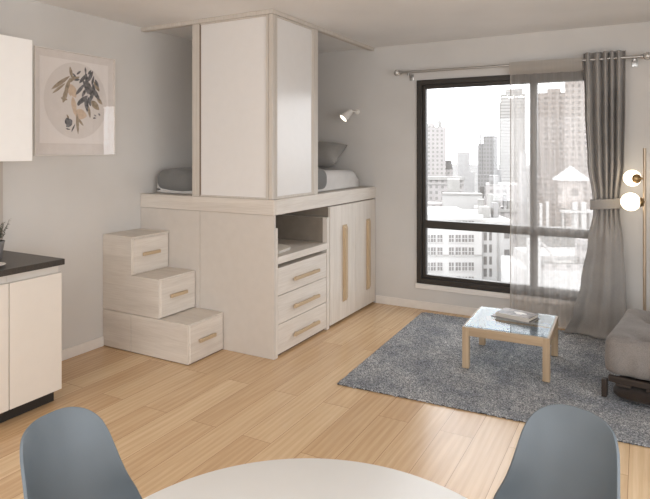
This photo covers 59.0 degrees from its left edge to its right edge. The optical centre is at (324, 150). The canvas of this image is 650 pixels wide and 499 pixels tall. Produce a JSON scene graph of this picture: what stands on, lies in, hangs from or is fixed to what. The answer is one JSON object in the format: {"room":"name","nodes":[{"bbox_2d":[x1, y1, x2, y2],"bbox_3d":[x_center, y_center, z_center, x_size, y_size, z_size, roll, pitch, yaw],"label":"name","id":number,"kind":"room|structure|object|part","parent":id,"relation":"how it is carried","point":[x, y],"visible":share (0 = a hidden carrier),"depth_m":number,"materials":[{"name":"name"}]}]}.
{"room":"studio apartment","nodes":[
{"label":"studio apartment","id":0,"kind":"room"},
{"bbox_2d":[0,0,191,349],"bbox_3d":[-2.676,0.246,3.071,0.140,2.607,8.275,0,0,29],"label":"wall","id":1,"kind":"structure","parent":0,"point":[63,207],"depth_m":4.50,"materials":[{"name":"paint"}]},
{"bbox_2d":[0,161,2,239],"bbox_3d":[-2.530,0.364,3.180,0.007,0.597,1.528,0,0,29],"label":"backsplash","id":2,"kind":"structure","parent":1,"relation":"attached to","point":[1,162],"depth_m":3.84,"materials":[{"name":"beige glass"}]},
{"bbox_2d":[0,34,31,160],"bbox_3d":[-2.239,-0.322,3.352,0.346,0.771,0.910,0,0,29],"label":"upper cabinet","id":3,"kind":"object","parent":1,"relation":"attached to","point":[15,53],"visible":1,"depth_m":3.57,"materials":[{"name":"white paint"}]},
{"bbox_2d":[33,45,114,155],"bbox_3d":[-1.876,-0.354,4.351,0.022,0.776,0.703,0,0,29],"label":"framed print","id":4,"kind":"object","parent":1,"relation":"attached to","point":[74,93],"visible":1,"depth_m":4.31,"materials":[{"name":"paper"}]},
{"bbox_2d":[62,336,103,360],"bbox_3d":[-1.961,1.511,4.208,0.014,0.078,0.818,0,0,29],"label":"baseboard","id":5,"kind":"structure","parent":1,"relation":"attached to","point":[73,351],"depth_m":4.39,"materials":[{"name":"paint"}]},
{"bbox_2d":[0,302,649,498],"bbox_3d":[-0.119,1.610,1.661,5.980,0.120,8.275,0,0,29],"label":"floor","id":6,"kind":"structure","parent":0,"point":[169,423],"depth_m":3.33,"materials":[{"name":"brown wood"}]},
{"bbox_2d":[0,276,8,422],"bbox_3d":[-2.344,1.125,2.882,0.616,0.849,1.186,0,0,29],"label":"base cabinet","id":7,"kind":"object","parent":6,"relation":"on","point":[4,287],"visible":0.98,"depth_m":3.23,"materials":[{"name":"white paint"}]},
{"bbox_2d":[0,250,64,276],"bbox_3d":[-2.252,0.682,3.027,0.639,0.036,1.528,0,0,29],"label":"countertop","id":8,"kind":"structure","parent":7,"relation":"on","point":[16,262],"depth_m":3.45,"materials":[{"name":"black stone"}]},
{"bbox_2d":[0,218,11,258],"bbox_3d":[-2.051,0.539,3.535,0.170,0.250,0.163,0,0,-3],"label":"potted herb","id":9,"kind":"object","parent":8,"relation":"on","point":[2,224],"visible":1,"depth_m":3.55,"materials":[{"name":"plant"}]},
{"bbox_2d":[0,240,4,258],"bbox_3d":[-2.030,0.610,3.538,0.106,0.108,0.106,0,0,29],"label":"pot","id":10,"kind":"object","parent":9,"relation":"on","point":[1,241],"depth_m":3.53,"materials":[{"name":"ceramic"}]},
{"bbox_2d":[3,266,61,421],"bbox_3d":[-1.976,1.125,3.550,0.616,0.849,0.334,0,0,29],"label":"base cabinet","id":11,"kind":"object","parent":6,"relation":"on","point":[35,297],"visible":0.92,"depth_m":3.39,"materials":[{"name":"white paint"}]},
{"bbox_2d":[20,407,142,498],"bbox_3d":[-0.548,1.146,1.496,0.536,0.812,0.458,0,0,29],"label":"shell chair","id":12,"kind":"object","parent":6,"relation":"on","point":[67,452],"visible":1,"depth_m":1.64,"materials":[{"name":"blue plastic"}]},
{"bbox_2d":[103,228,222,365],"bbox_3d":[-1.267,1.106,4.517,0.928,0.888,0.393,0,0,29],"label":"stairs","id":13,"kind":"structure","parent":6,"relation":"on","point":[149,309],"depth_m":4.43,"materials":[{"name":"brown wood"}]},
{"bbox_3d":[-1.393,0.814,4.587,0.016,0.260,0.365,0,0,29],"label":"drawer","id":14,"kind":"part","parent":13,"relation":"part of","materials":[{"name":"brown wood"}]},
{"bbox_3d":[-1.379,0.808,4.568,0.026,0.026,0.180,0,0,29],"label":"handle","id":15,"kind":"part","parent":13,"relation":"part of","materials":[{"name":"brown wood"}]},
{"bbox_3d":[-1.139,1.107,4.447,0.016,0.275,0.365,0,0,29],"label":"drawer","id":16,"kind":"part","parent":13,"relation":"part of","materials":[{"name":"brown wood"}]},
{"bbox_3d":[-1.125,1.101,4.428,0.026,0.026,0.180,0,0,29],"label":"handle","id":17,"kind":"part","parent":13,"relation":"part of","materials":[{"name":"brown wood"}]},
{"bbox_3d":[-0.890,1.401,4.310,0.016,0.270,0.365,0,0,29],"label":"drawer","id":18,"kind":"part","parent":13,"relation":"part of","materials":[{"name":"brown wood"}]},
{"bbox_3d":[-0.876,1.395,4.291,0.026,0.026,0.180,0,0,29],"label":"handle","id":19,"kind":"part","parent":13,"relation":"part of","materials":[{"name":"brown wood"}]},
{"bbox_2d":[140,186,375,359],"bbox_3d":[-0.531,0.957,5.391,1.371,1.184,1.855,0,0,29],"label":"platform","id":20,"kind":"object","parent":6,"relation":"on","point":[229,244],"visible":0.79,"depth_m":4.47,"materials":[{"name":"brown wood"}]},
{"bbox_3d":[-1.284,1.015,4.766,0.655,1.068,0.020,0,0,29],"label":"panel","id":21,"kind":"part","parent":20,"relation":"part of","materials":[{"name":"beige laminate"}]},
{"bbox_2d":[192,14,268,199],"bbox_3d":[-0.742,-0.329,4.483,0.740,1.386,0.035,0,0,29],"label":"sliding panel","id":22,"kind":"object","parent":20,"relation":"on","point":[230,57],"visible":1,"depth_m":4.47,"materials":[{"name":"beige wood"}]},
{"bbox_3d":[-0.714,-1.016,4.467,0.635,0.012,0.031,0,0,29],"label":"rail","id":23,"kind":"part","parent":22,"relation":"part of","materials":[{"name":"beige wood"}]},
{"bbox_3d":[-0.714,0.358,4.467,0.635,0.012,0.031,0,0,29],"label":"rail","id":24,"kind":"part","parent":22,"relation":"part of","materials":[{"name":"beige wood"}]},
{"bbox_3d":[-0.683,1.015,4.435,0.712,1.068,0.020,0,0,29],"label":"panel","id":25,"kind":"part","parent":20,"relation":"part of","materials":[{"name":"beige laminate"}]},
{"bbox_2d":[157,169,358,193],"bbox_3d":[-0.561,0.272,5.370,1.205,0.186,1.535,0,0,29],"label":"mattress","id":26,"kind":"object","parent":20,"relation":"on","point":[336,179],"visible":0.15,"depth_m":5.37,"materials":[{"name":"grey fabric"}]},
{"bbox_2d":[158,167,326,190],"bbox_3d":[-0.697,0.249,5.113,1.255,0.217,1.018,0,0,29],"label":"duvet","id":27,"kind":"object","parent":26,"relation":"on","point":[175,179],"visible":0.24,"depth_m":4.88,"materials":[{"name":"grey fabric"}]},
{"bbox_2d":[318,141,347,167],"bbox_3d":[-0.168,0.038,5.984,0.770,0.274,0.304,0,0,29],"label":"pillow","id":28,"kind":"object","parent":26,"relation":"on","point":[328,152],"visible":0.29,"depth_m":5.79,"materials":[{"name":"grey fabric"}]},
{"bbox_2d":[268,14,275,199],"bbox_3d":[-0.396,-0.329,4.298,0.036,1.386,0.046,0,0,29],"label":"post","id":29,"kind":"object","parent":20,"relation":"on","point":[271,17],"visible":1,"depth_m":4.28,"materials":[{"name":"beige wood"}]},
{"bbox_2d":[276,15,317,198],"bbox_3d":[-0.227,-0.329,4.599,0.034,1.386,0.634,0,0,29],"label":"sliding panel","id":30,"kind":"object","parent":20,"relation":"on","point":[296,43],"visible":0.84,"depth_m":4.58,"materials":[{"name":"white glass"}]},
{"bbox_3d":[-0.244,-1.015,4.569,0.028,0.014,0.523,0,0,29],"label":"rail","id":31,"kind":"part","parent":30,"relation":"part of","materials":[{"name":"beige wood"}]},
{"bbox_3d":[-0.244,0.354,4.569,0.028,0.020,0.523,0,0,29],"label":"rail","id":32,"kind":"part","parent":30,"relation":"part of","materials":[{"name":"beige wood"}]},
{"bbox_2d":[274,214,328,358],"bbox_3d":[-0.575,1.064,4.869,1.004,0.972,0.837,0,0,29],"label":"drawer unit","id":33,"kind":"object","parent":6,"relation":"on","point":[302,271],"visible":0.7,"depth_m":4.70,"materials":[{"name":"brown wood"}]},
{"bbox_3d":[-0.785,1.064,4.523,0.971,0.972,0.028,0,0,29],"label":"panel","id":34,"kind":"part","parent":33,"relation":"part of","materials":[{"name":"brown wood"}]},
{"bbox_2d":[278,244,291,253],"bbox_3d":[-0.446,0.777,4.591,0.300,0.036,0.250,0,0,20],"label":"magazine","id":35,"kind":"object","parent":33,"relation":"on","point":[281,247],"visible":0.4,"depth_m":4.57,"materials":[{"name":"beige paper"}]},
{"bbox_3d":[-0.550,1.419,4.847,0.868,0.219,0.754,0,0,29],"label":"drawer","id":36,"kind":"part","parent":33,"relation":"part of","materials":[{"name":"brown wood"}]},
{"bbox_3d":[-0.550,1.198,4.847,0.868,0.211,0.754,0,0,29],"label":"drawer","id":37,"kind":"part","parent":33,"relation":"part of","materials":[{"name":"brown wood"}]},
{"bbox_3d":[-0.550,0.985,4.847,0.868,0.206,0.754,0,0,29],"label":"drawer","id":38,"kind":"part","parent":33,"relation":"part of","materials":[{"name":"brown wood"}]},
{"bbox_2d":[278,239,326,263],"bbox_3d":[-0.584,0.823,4.866,0.957,0.054,0.764,0,0,29],"label":"shelf","id":39,"kind":"object","parent":33,"relation":"attached to","point":[300,247],"depth_m":4.79,"materials":[{"name":"beige wood"}]},
{"bbox_3d":[-0.147,1.431,4.643,0.036,0.026,0.390,0,0,29],"label":"handle","id":40,"kind":"part","parent":33,"relation":"part of","materials":[{"name":"brown wood"}]},
{"bbox_3d":[-0.147,1.210,4.643,0.036,0.026,0.390,0,0,29],"label":"handle","id":41,"kind":"part","parent":33,"relation":"part of","materials":[{"name":"brown wood"}]},
{"bbox_3d":[-0.147,0.997,4.643,0.036,0.026,0.390,0,0,29],"label":"handle","id":42,"kind":"part","parent":33,"relation":"part of","materials":[{"name":"brown wood"}]},
{"bbox_2d":[144,458,466,498],"bbox_3d":[-0.046,1.179,1.023,0.993,0.739,0.993,0,0,29],"label":"dining table","id":43,"kind":"object","parent":6,"relation":"on","point":[297,478],"visible":1,"depth_m":1.40,"materials":[{"name":"white laminate"}]},
{"bbox_2d":[286,198,374,325],"bbox_3d":[-0.132,1.016,5.668,1.008,1.067,0.983,0,0,29],"label":"wardrobe","id":44,"kind":"object","parent":6,"relation":"on","point":[351,224],"visible":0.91,"depth_m":5.37,"materials":[{"name":"brown wood"}]},
{"bbox_3d":[0.160,1.010,5.247,0.022,1.037,0.512,0,0,29],"label":"door","id":45,"kind":"part","parent":44,"relation":"part of","materials":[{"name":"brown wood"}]},
{"bbox_3d":[0.197,1.025,5.255,0.034,0.700,0.085,0,0,29],"label":"handle","id":46,"kind":"part","parent":44,"relation":"part of","materials":[{"name":"brown wood"}]},
{"bbox_3d":[0.396,1.010,5.675,0.022,1.037,0.455,0,0,29],"label":"door","id":47,"kind":"part","parent":44,"relation":"part of","materials":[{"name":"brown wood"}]},
{"bbox_3d":[0.443,1.025,5.702,0.034,0.700,0.085,0,0,29],"label":"handle","id":48,"kind":"part","parent":44,"relation":"part of","materials":[{"name":"brown wood"}]},
{"bbox_2d":[337,312,649,447],"bbox_3d":[1.974,1.541,3.907,3.306,0.017,1.891,0,0,27],"label":"rug","id":49,"kind":"object","parent":6,"relation":"on","point":[422,362],"visible":0.77,"depth_m":3.93,"materials":[{"name":"grey carpet"}]},
{"bbox_2d":[462,306,557,382],"bbox_3d":[1.361,1.382,4.187,0.580,0.298,0.588,0,0,27],"label":"coffee table","id":50,"kind":"object","parent":49,"relation":"on","point":[549,343],"visible":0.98,"depth_m":4.02,"materials":[{"name":"brown wood"}]},
{"bbox_3d":[0.999,1.387,4.068,0.046,0.289,0.046,0,0,27],"label":"leg","id":51,"kind":"part","parent":50,"relation":"part of","materials":[{"name":"brown wood"}]},
{"bbox_3d":[1.247,1.387,4.550,0.046,0.289,0.046,0,0,27],"label":"leg","id":52,"kind":"part","parent":50,"relation":"part of","materials":[{"name":"brown wood"}]},
{"bbox_2d":[491,314,539,323],"bbox_3d":[1.408,1.230,4.254,0.298,0.006,0.170,0,0,41],"label":"magazine","id":53,"kind":"object","parent":50,"relation":"on","point":[493,315],"visible":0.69,"depth_m":4.18,"materials":[{"name":"white paper"}]},
{"bbox_2d":[495,308,538,322],"bbox_3d":[1.420,1.213,4.251,0.256,0.028,0.170,0,0,44],"label":"book","id":54,"kind":"object","parent":53,"relation":"on","point":[519,315],"visible":1,"depth_m":4.21,"materials":[{"name":"paper"}]},
{"bbox_3d":[1.474,1.387,3.825,0.046,0.289,0.046,0,0,27],"label":"leg","id":55,"kind":"part","parent":50,"relation":"part of","materials":[{"name":"brown wood"}]},
{"bbox_3d":[1.722,1.387,4.307,0.046,0.289,0.046,0,0,27],"label":"leg","id":56,"kind":"part","parent":50,"relation":"part of","materials":[{"name":"brown wood"}]},
{"bbox_2d":[601,309,649,405],"bbox_3d":[2.585,1.330,3.422,1.580,0.402,0.835,0,0,36],"label":"futon","id":57,"kind":"object","parent":49,"relation":"on","point":[627,346],"visible":1,"depth_m":3.51,"materials":[{"name":"grey fabric"}]},
{"bbox_3d":[1.747,1.475,3.591,0.030,0.110,0.045,0,0,36],"label":"leg","id":58,"kind":"part","parent":57,"relation":"part of","materials":[{"name":"brown wood"}]},
{"bbox_3d":[2.591,1.257,3.427,1.556,0.256,0.819,0,0,36],"label":"mattress","id":59,"kind":"part","parent":57,"relation":"part of","materials":[{"name":"grey fabric"}]},
{"bbox_3d":[2.368,1.406,3.117,1.510,0.038,0.027,0,0,36],"label":"rail","id":60,"kind":"part","parent":57,"relation":"part of","materials":[{"name":"brown wood"}]},
{"bbox_2d":[620,148,645,310],"bbox_3d":[2.479,0.763,4.494,0.297,1.571,0.265,0,0,29],"label":"floor lamp","id":61,"kind":"object","parent":49,"relation":"on","point":[629,201],"visible":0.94,"depth_m":4.47,"materials":[{"name":"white glass"}]},
{"bbox_3d":[2.396,0.399,4.503,0.142,0.142,0.142,0,0,29],"label":"globe","id":62,"kind":"part","parent":61,"relation":"part of","materials":[{"name":"white glass"}]},
{"bbox_3d":[2.453,0.217,4.586,0.130,0.130,0.130,0,0,29],"label":"globe","id":63,"kind":"part","parent":61,"relation":"part of","materials":[{"name":"white glass"}]},
{"bbox_2d":[493,404,619,498],"bbox_3d":[0.543,1.146,1.470,0.536,0.812,0.458,0,0,-44],"label":"shell chair","id":64,"kind":"object","parent":6,"relation":"on","point":[562,451],"visible":1,"depth_m":1.64,"materials":[{"name":"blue plastic"}]},
{"bbox_2d":[31,0,649,52],"bbox_3d":[-0.119,-1.117,1.661,5.980,0.120,8.275,0,0,29],"label":"ceiling","id":65,"kind":"structure","parent":0,"point":[373,23],"depth_m":4.49,"materials":[{"name":"paint"}]},
{"bbox_2d":[141,9,267,31],"bbox_3d":[-0.989,-1.040,4.619,1.316,0.033,0.044,0,0,29],"label":"ceiling track","id":66,"kind":"object","parent":65,"relation":"attached to","point":[261,12],"visible":0.89,"depth_m":4.60,"materials":[{"name":"beige wood"}]},
{"bbox_2d":[268,9,275,13],"bbox_3d":[-0.394,-1.040,4.295,0.040,0.033,0.052,0,0,29],"label":"joint","id":67,"kind":"object","parent":65,"relation":"attached to","point":[270,11],"visible":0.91,"depth_m":4.28,"materials":[{"name":"beige wood"}]},
{"bbox_2d":[275,10,373,50],"bbox_3d":[0.052,-1.040,5.105,0.042,0.033,1.795,0,0,29],"label":"ceiling track","id":68,"kind":"object","parent":65,"relation":"attached to","point":[278,13],"visible":0.84,"depth_m":5.01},
{"bbox_2d":[318,22,649,319],"bbox_3d":[1.845,0.246,5.223,5.700,2.607,0.140,0,0,29],"label":"wall","id":69,"kind":"structure","parent":0,"point":[381,140],"depth_m":5.69,"materials":[{"name":"paint"}]},
{"bbox_2d":[340,109,359,121],"bbox_3d":[0.254,-0.362,5.906,0.238,0.137,0.094,0,0,-38],"label":"wall lamp","id":70,"kind":"object","parent":69,"relation":"attached to","point":[345,116],"visible":1,"depth_m":5.85,"materials":[{"name":"white metal"}]},
{"bbox_3d":[0.213,-0.360,5.875,0.136,0.132,0.094,0,0,-38],"label":"lamp shade","id":71,"kind":"part","parent":70,"relation":"part of","materials":[{"name":"white metal"}]},
{"bbox_2d":[376,295,569,328],"bbox_3d":[2.411,1.511,4.823,4.322,0.078,0.014,0,0,29],"label":"baseboard","id":72,"kind":"structure","parent":69,"relation":"attached to","point":[439,307],"depth_m":5.54,"materials":[{"name":"paint"}]},
{"bbox_2d":[415,282,575,306],"bbox_3d":[1.665,1.321,5.237,1.749,0.049,0.050,0,0,29],"label":"trim","id":73,"kind":"structure","parent":69,"relation":"attached to","point":[417,285],"depth_m":5.26,"materials":[{"name":"paint"}]},
{"bbox_2d":[417,70,589,300],"bbox_3d":[1.679,0.301,5.263,1.729,1.987,0.092,0,0,29],"label":"window","id":74,"kind":"structure","parent":69,"relation":"in","point":[532,289],"depth_m":5.30,"materials":[{"name":"brown metal"}]},
{"bbox_3d":[1.421,0.715,5.407,0.979,0.076,0.068,0,0,29],"label":"rail","id":75,"kind":"part","parent":74,"relation":"part of","materials":[{"name":"brown metal"}]},
{"bbox_3d":[2.135,0.715,5.013,0.530,0.076,0.068,0,0,29],"label":"rail","id":76,"kind":"part","parent":74,"relation":"part of","materials":[{"name":"brown metal"}]},
{"bbox_2d":[394,52,649,80],"bbox_3d":[1.667,-0.749,5.165,2.215,0.107,0.132,0,0,29],"label":"curtain rod","id":77,"kind":"object","parent":69,"relation":"attached to","point":[646,55],"visible":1,"depth_m":5.23,"materials":[{"name":"metal"}]},
{"bbox_2d":[509,58,582,307],"bbox_3d":[1.964,0.366,4.983,0.704,2.308,0.083,0,0,29],"label":"sheer curtain","id":78,"kind":"object","parent":77,"relation":"hanging from","point":[569,64],"visible":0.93,"depth_m":5.01,"materials":[{"name":"white fabric"}]},
{"bbox_2d":[563,50,626,339],"bbox_3d":[2.251,0.353,4.760,0.526,2.351,0.188,0,0,18],"label":"drape","id":79,"kind":"object","parent":77,"relation":"hanging from","point":[601,303],"visible":0.95,"depth_m":4.75,"materials":[{"name":"grey fabric"}]},
{"label":"outside","id":80,"kind":"structure","parent":0,"visible":0},
{"bbox_2d":[452,164,529,225],"bbox_3d":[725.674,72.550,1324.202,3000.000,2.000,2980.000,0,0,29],"label":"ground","id":81,"kind":"structure","parent":80,"point":[474,168],"depth_m":1437.22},
{"bbox_2d":[428,121,452,176],"bbox_3d":[54.670,27.800,309.602,27.000,87.500,20.000,0,0,10],"label":"apartment tower","id":82,"kind":"structure","parent":81,"relation":"on","point":[438,165],"depth_m":298.99,"materials":[{"name":"white concrete"}]},
{"bbox_2d":[428,176,464,201],"bbox_3d":[21.383,40.750,235.593,69.300,61.600,22.600,0,0,11],"label":"building","id":83,"kind":"structure","parent":81,"relation":"on","point":[437,185],"depth_m":220.14,"materials":[{"name":"white concrete"}]},
{"bbox_3d":[19.202,10.550,224.811,69.300,1.200,0.600,0,0,11],"label":"cornice","id":84,"kind":"part","parent":83,"relation":"part of","materials":[{"name":"white concrete"}]},
{"bbox_2d":[428,207,482,278],"bbox_3d":[8.500,42.450,131.775,49.000,58.200,24.450,0,0,0],"label":"apartment block","id":85,"kind":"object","parent":81,"relation":"on","point":[457,253],"visible":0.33,"depth_m":120.01,"materials":[{"name":"white concrete"}]},
{"bbox_2d":[428,178,482,208],"bbox_3d":[19.334,39.950,176.991,55.600,63.200,26.300,0,0,13],"label":"rooftop building","id":86,"kind":"structure","parent":81,"relation":"on","point":[452,197],"depth_m":160.98,"materials":[{"name":"white concrete"}]},
{"bbox_2d":[457,152,469,192],"bbox_3d":[146.047,36.300,607.566,12.000,70.500,15.000,0,0,8],"label":"office tower","id":87,"kind":"structure","parent":81,"relation":"on","point":[463,158],"depth_m":600.00,"materials":[{"name":"white concrete"}]},
{"bbox_2d":[470,169,474,192],"bbox_3d":[222.143,49.839,903.088,18.527,43.423,40.000,0,0,4],"label":"block","id":88,"kind":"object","parent":81,"relation":"on","point":[472,174],"visible":0.11,"depth_m":882.64,"materials":[{"name":"white concrete"}]},
{"bbox_2d":[463,194,512,280],"bbox_3d":[36.200,40.800,131.800,6.600,61.500,22.400,0,0,0],"label":"block","id":89,"kind":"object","parent":81,"relation":"on","point":[494,245],"visible":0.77,"depth_m":121.01,"materials":[{"name":"white concrete"}]},
{"bbox_3d":[37.200,12.950,126.000,1.200,3.200,2.000,0,0,0],"label":"roof tank","id":90,"kind":"part","parent":89,"relation":"part of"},
{"bbox_2d":[478,133,500,195],"bbox_3d":[101.645,30.300,354.902,13.700,82.500,14.000,0,0,16],"label":"stepped tower","id":91,"kind":"structure","parent":81,"relation":"on","point":[487,151],"depth_m":349.98,"materials":[{"name":"grey concrete"}]},
{"bbox_2d":[473,193,518,255],"bbox_3d":[44.584,41.350,150.810,11.100,60.400,12.300,0,0,15],"label":"block","id":92,"kind":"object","parent":81,"relation":"on","point":[504,210],"visible":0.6,"depth_m":144.47,"materials":[{"name":"white concrete"}]},
{"bbox_3d":[40.407,13.750,148.999,1.600,2.400,2.000,0,0,15],"label":"roof tank","id":93,"kind":"part","parent":92,"relation":"part of","materials":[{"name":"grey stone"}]},
{"bbox_2d":[480,175,517,208],"bbox_3d":[60.694,40.050,202.650,13.600,63.000,14.000,0,0,17],"label":"building","id":94,"kind":"structure","parent":81,"relation":"on","point":[492,187],"depth_m":195.99,"materials":[{"name":"concrete"}]},
{"bbox_3d":[54.834,14.450,200.851,1.400,4.200,1.200,0,0,17],"label":"roof tank","id":95,"kind":"part","parent":94,"relation":"part of","materials":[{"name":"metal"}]},
{"bbox_2d":[499,89,524,219],"bbox_3d":[200.128,3.300,614.399,26.100,136.500,30.000,0,0,18],"label":"banded tower","id":96,"kind":"structure","parent":81,"relation":"on","point":[517,96],"depth_m":600.29,"materials":[{"name":"white concrete"}]},
{"bbox_2d":[519,152,526,224],"bbox_3d":[80.850,36.050,234.824,3.000,71.000,10.000,0,0,19],"label":"slim tower","id":97,"kind":"structure","parent":81,"relation":"on","point":[522,155],"depth_m":230.08,"materials":[{"name":"white concrete"}]},
{"bbox_2d":[527,165,529,195],"bbox_3d":[333.301,47.149,928.991,22.268,48.801,40.000,0,0,16],"label":"block","id":98,"kind":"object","parent":81,"relation":"on","point":[528,166],"visible":0.18,"depth_m":911.33,"materials":[{"name":"white concrete"}]},
{"bbox_2d":[501,238,587,289],"bbox_3d":[40.500,42.750,98.000,16.600,57.600,14.000,0,0,0],"label":"building","id":99,"kind":"structure","parent":81,"relation":"on","point":[560,267],"depth_m":94.15,"materials":[{"name":"grey stone"}]},
{"bbox_3d":[41.400,18.700,92.300,14.000,0.900,0.200,0,0,0],"label":"railing","id":100,"kind":"part","parent":99,"relation":"part of","materials":[{"name":"white"}]},
{"bbox_2d":[538,88,564,226],"bbox_3d":[137.685,17.250,349.375,16.800,108.600,20.000,0,0,22],"label":"brick tower","id":101,"kind":"structure","parent":81,"relation":"on","point":[551,104],"depth_m":340.29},
{"bbox_2d":[518,202,592,246],"bbox_3d":[48.100,40.550,111.900,17.400,62.000,12.200,0,0,0],"label":"building","id":102,"kind":"structure","parent":81,"relation":"on","point":[586,215],"depth_m":107.05,"materials":[{"name":"white concrete"}]},
{"bbox_3d":[40.300,12.650,107.200,0.400,5.800,0.400,0,0,0],"label":"roof post","id":103,"kind":"part","parent":102,"relation":"part of","materials":[{"name":"white"}]},
{"bbox_3d":[41.900,12.550,108.200,0.400,6.000,0.400,0,0,0],"label":"roof post","id":104,"kind":"part","parent":102,"relation":"part of","materials":[{"name":"white"}]},
{"bbox_3d":[44.800,13.550,108.100,0.200,4.000,0.200,0,0,0],"label":"roof post","id":105,"kind":"part","parent":102,"relation":"part of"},
{"bbox_2d":[553,166,589,228],"bbox_3d":[47.500,9.193,111.000,6.600,12.687,6.600,0,0,0],"label":"water tower","id":106,"kind":"structure","parent":102,"relation":"on","point":[570,180],"depth_m":109.16,"materials":[{"name":"wood"}]},
{"bbox_3d":[45.932,13.240,109.927,0.514,4.594,0.315,0,0,-34],"label":"leg","id":107,"kind":"part","parent":106,"relation":"part of","materials":[{"name":"metal"}]},
{"bbox_3d":[47.500,8.200,111.000,4.700,5.500,4.700,0,0,0],"label":"tank","id":108,"kind":"part","parent":106,"relation":"part of","materials":[{"name":"paint"}]},
{"bbox_2d":[565,81,592,226],"bbox_3d":[142.751,10.550,308.751,25.000,122.000,22.000,0,0,24],"label":"brick tower","id":109,"kind":"structure","parent":81,"relation":"on","point":[575,129],"depth_m":301.55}
]}

